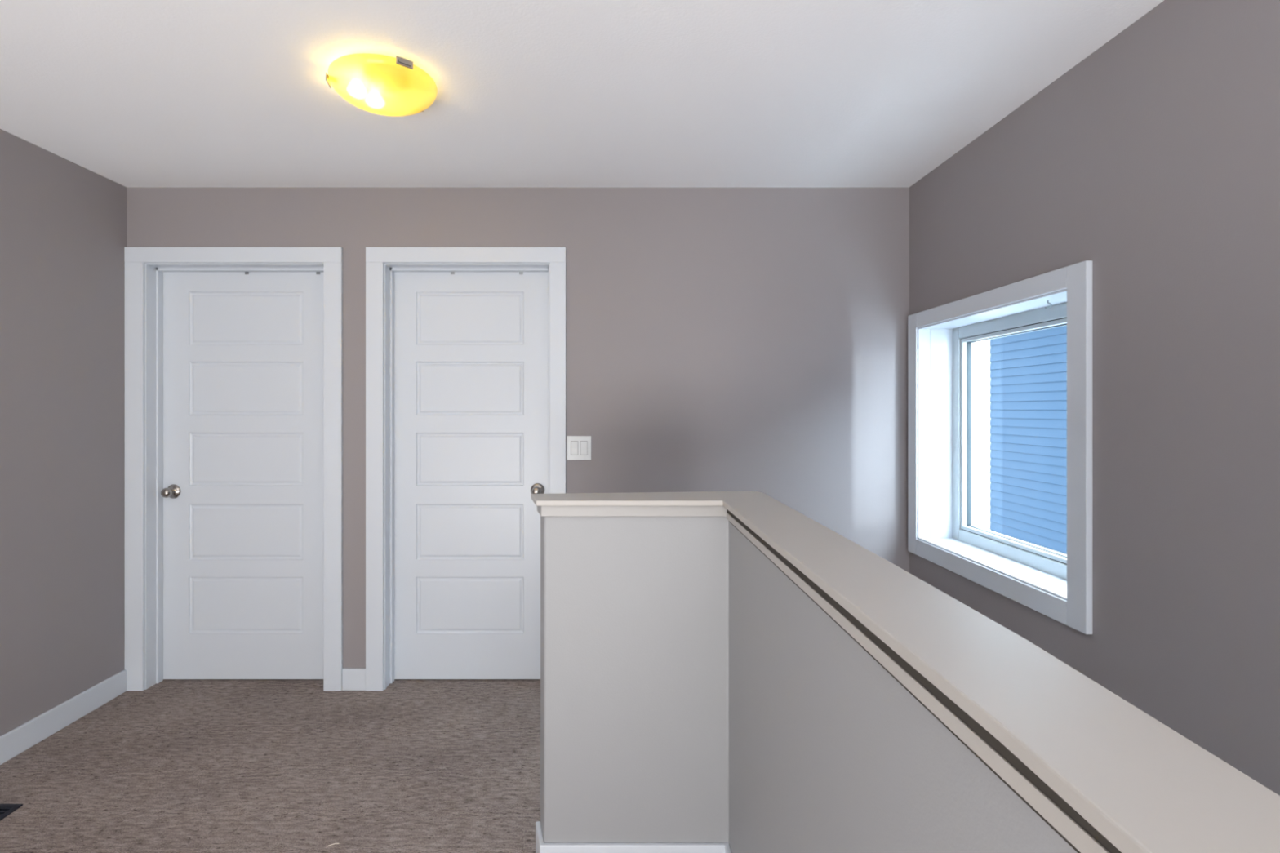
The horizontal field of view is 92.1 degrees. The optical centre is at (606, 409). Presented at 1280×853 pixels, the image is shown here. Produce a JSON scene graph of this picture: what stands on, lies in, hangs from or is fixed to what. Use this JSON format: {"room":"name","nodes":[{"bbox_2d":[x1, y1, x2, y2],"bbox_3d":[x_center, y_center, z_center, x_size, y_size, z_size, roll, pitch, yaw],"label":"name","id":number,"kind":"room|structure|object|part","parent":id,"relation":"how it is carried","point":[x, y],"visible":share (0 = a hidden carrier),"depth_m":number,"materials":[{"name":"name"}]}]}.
{"room":"upstairs landing","nodes":[
{"label":"upstairs landing","id":0,"kind":"room"},
{"bbox_2d":[0,128,127,736],"bbox_3d":[-2.395,0.290,-0.250,0.120,2.744,6.500,0,0,0],"label":"wall","id":1,"kind":"structure","parent":0,"point":[64,224],"depth_m":2.63,"materials":[{"name":"beige paint"}]},
{"bbox_2d":[0,669,126,764],"bbox_3d":[-2.328,1.310,-0.259,0.014,0.105,6.482,0,0,0],"label":"baseboard","id":2,"kind":"structure","parent":1,"relation":"attached to","point":[30,733],"depth_m":2.61,"materials":[{"name":"white paint"}]},
{"bbox_2d":[0,679,540,852],"bbox_3d":[-0.988,1.502,-0.100,2.695,0.280,6.800,0,0,0],"label":"floor","id":3,"kind":"structure","parent":0,"point":[170,766],"depth_m":2.31,"materials":[{"name":"carpet"}]},
{"bbox_2d":[0,804,22,820],"bbox_3d":[-2.070,1.359,1.980,0.124,0.006,0.280,0,0,0],"label":"floor vent","id":4,"kind":"object","parent":3,"relation":"in","point":[6,810],"visible":1,"depth_m":2.09,"materials":[{"name":"black metal"}]},
{"bbox_2d":[127,187,909,689],"bbox_3d":[-0.390,1.465,3.170,4.130,5.294,0.340,0,0,0],"label":"wall","id":5,"kind":"structure","parent":0,"point":[717,339],"depth_m":3.00,"materials":[{"name":"beige paint"}]},
{"bbox_2d":[124,247,342,690],"bbox_3d":[-1.808,0.287,3.063,1.051,2.150,0.164,0,0,0],"label":"door","id":6,"kind":"structure","parent":5,"relation":"in","point":[233,356],"depth_m":3.10,"materials":[{"name":"white paint"}]},
{"bbox_3d":[-2.176,0.411,3.050,0.050,0.050,0.047,0,0,0],"label":"knob","id":7,"kind":"part","parent":6,"relation":"part of","materials":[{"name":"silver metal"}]},
{"bbox_3d":[-1.813,0.984,3.115,0.575,0.285,0.030,0,0,0],"label":"panel","id":8,"kind":"part","parent":6,"relation":"part of","materials":[{"name":"white paint"}]},
{"bbox_3d":[-1.813,0.615,3.115,0.575,0.280,0.030,0,0,0],"label":"panel","id":9,"kind":"part","parent":6,"relation":"part of","materials":[{"name":"white paint"}]},
{"bbox_3d":[-1.813,0.249,3.115,0.575,0.267,0.030,0,0,0],"label":"panel","id":10,"kind":"part","parent":6,"relation":"part of","materials":[{"name":"white paint"}]},
{"bbox_3d":[-1.813,-0.107,3.115,0.575,0.270,0.030,0,0,0],"label":"panel","id":11,"kind":"part","parent":6,"relation":"part of","materials":[{"name":"white paint"}]},
{"bbox_3d":[-1.813,-0.460,3.115,0.575,0.267,0.030,0,0,0],"label":"panel","id":12,"kind":"part","parent":6,"relation":"part of","materials":[{"name":"white paint"}]},
{"bbox_2d":[342,667,365,690],"bbox_3d":[-1.224,1.310,2.993,0.115,0.105,0.014,0,0,0],"label":"baseboard","id":13,"kind":"structure","parent":5,"relation":"attached to","point":[353,678],"depth_m":2.99,"materials":[{"name":"white paint"}]},
{"bbox_2d":[365,247,565,690],"bbox_3d":[-0.681,0.287,3.063,0.969,2.150,0.164,0,0,0],"label":"door","id":14,"kind":"structure","parent":5,"relation":"in","point":[475,337],"depth_m":3.10,"materials":[{"name":"white paint"}]},
{"bbox_3d":[-0.686,0.984,3.115,0.541,0.285,0.030,0,0,0],"label":"panel","id":15,"kind":"part","parent":14,"relation":"part of","materials":[{"name":"white paint"}]},
{"bbox_3d":[-0.686,0.615,3.115,0.541,0.280,0.030,0,0,0],"label":"panel","id":16,"kind":"part","parent":14,"relation":"part of","materials":[{"name":"white paint"}]},
{"bbox_3d":[-0.686,0.249,3.115,0.541,0.267,0.030,0,0,0],"label":"panel","id":17,"kind":"part","parent":14,"relation":"part of","materials":[{"name":"white paint"}]},
{"bbox_3d":[-0.686,-0.107,3.115,0.541,0.270,0.030,0,0,0],"label":"panel","id":18,"kind":"part","parent":14,"relation":"part of","materials":[{"name":"white paint"}]},
{"bbox_3d":[-0.686,-0.460,3.115,0.541,0.267,0.030,0,0,0],"label":"panel","id":19,"kind":"part","parent":14,"relation":"part of","materials":[{"name":"white paint"}]},
{"bbox_3d":[-0.346,0.405,3.050,0.050,0.050,0.047,0,0,0],"label":"knob","id":20,"kind":"part","parent":14,"relation":"part of","materials":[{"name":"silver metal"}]},
{"bbox_2d":[567,435,591,460],"bbox_3d":[-0.133,0.186,2.995,0.118,0.117,0.010,0,0,0],"label":"light switch","id":21,"kind":"object","parent":5,"relation":"attached to","point":[579,447],"visible":1,"depth_m":2.99,"materials":[{"name":"white plastic"}]},
{"bbox_2d":[0,0,1164,187],"bbox_3d":[-0.390,-1.142,-0.140,4.130,0.120,6.960,0,0,0],"label":"ceiling","id":22,"kind":"structure","parent":0,"point":[131,93],"depth_m":2.03,"materials":[{"name":"paint"}]},
{"bbox_2d":[325,53,437,116],"bbox_3d":[-0.722,-1.032,1.992,0.340,0.097,0.335,0,0,0],"label":"ceiling light","id":23,"kind":"object","parent":22,"relation":"attached to","point":[383,85],"visible":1,"depth_m":1.91,"materials":[{"name":"yellow glass"}]},
{"bbox_2d":[540,515,1077,852],"bbox_3d":[0.138,2.194,0.270,0.678,3.836,3.340,0,0,0],"label":"wall","id":24,"kind":"structure","parent":0,"point":[691,691],"depth_m":1.79,"materials":[{"name":"beige paint"}]},
{"bbox_2d":[537,506,726,516],"bbox_3d":[0.072,0.292,1.832,0.568,0.033,0.105,0,0,0],"label":"trim","id":25,"kind":"structure","parent":24,"relation":"attached to","point":[544,511],"depth_m":1.78,"materials":[{"name":"beige paint"}]},
{"bbox_2d":[535,821,731,852],"bbox_3d":[0.070,1.310,0.242,0.571,0.105,3.284,0,0,0],"label":"baseboard","id":26,"kind":"structure","parent":24,"relation":"attached to","point":[541,846],"depth_m":1.78,"materials":[{"name":"white paint"}]},
{"bbox_2d":[531,491,1279,852],"bbox_3d":[0.130,0.268,0.276,0.725,0.016,3.392,0,0,0],"label":"trim","id":27,"kind":"structure","parent":24,"relation":"attached to","point":[1144,785],"depth_m":0.54,"materials":[{"name":"beige paint"}]},
{"bbox_2d":[726,509,1121,852],"bbox_3d":[0.341,0.305,0.191,0.014,0.017,3.181,0,0,0],"label":"trim","id":28,"kind":"structure","parent":24,"relation":"attached to","point":[1073,833],"depth_m":0.58,"materials":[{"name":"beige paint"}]},
{"bbox_2d":[909,0,1279,795],"bbox_3d":[1.575,1.515,-0.250,0.200,5.194,6.500,0,0,0],"label":"wall","id":29,"kind":"structure","parent":0,"point":[1153,160],"depth_m":1.62,"materials":[{"name":"beige paint"}]},
{"bbox_2d":[907,260,1092,634],"bbox_3d":[1.577,0.115,2.421,0.245,1.135,1.105,0,0,0],"label":"window","id":30,"kind":"structure","parent":29,"relation":"in","point":[943,531],"depth_m":2.50,"materials":[{"name":"white paint"}]},
{"bbox_3d":[1.661,0.111,2.421,0.077,0.988,0.943,0,0,0],"label":"frame","id":31,"kind":"part","parent":30,"relation":"part of","materials":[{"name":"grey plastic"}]},
{"bbox_3d":[1.660,0.111,2.421,0.060,0.872,0.827,0,0,0],"label":"sash","id":32,"kind":"part","parent":30,"relation":"part of","materials":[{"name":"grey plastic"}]},
{"label":"outside","id":33,"kind":"structure","parent":0,"visible":0},
{"bbox_2d":[975,454,986,528],"bbox_3d":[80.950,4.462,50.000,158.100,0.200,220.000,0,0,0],"label":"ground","id":34,"kind":"structure","parent":33,"point":[980,460],"depth_m":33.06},
{"bbox_2d":[975,400,986,454],"bbox_3d":[38.000,1.662,64.000,10.800,5.400,8.800,0,0,0],"label":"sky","id":35,"kind":"structure","parent":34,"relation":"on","point":[980,405],"depth_m":60.01,"materials":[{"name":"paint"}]},
{"bbox_2d":[986,325,1066,554],"bbox_3d":[8.900,0.564,1.900,8.700,7.603,12.300,0,0,0],"label":"house","id":36,"kind":"structure","parent":34,"relation":"on","point":[1026,373],"depth_m":7.15,"materials":[{"name":"blue"}]}
]}

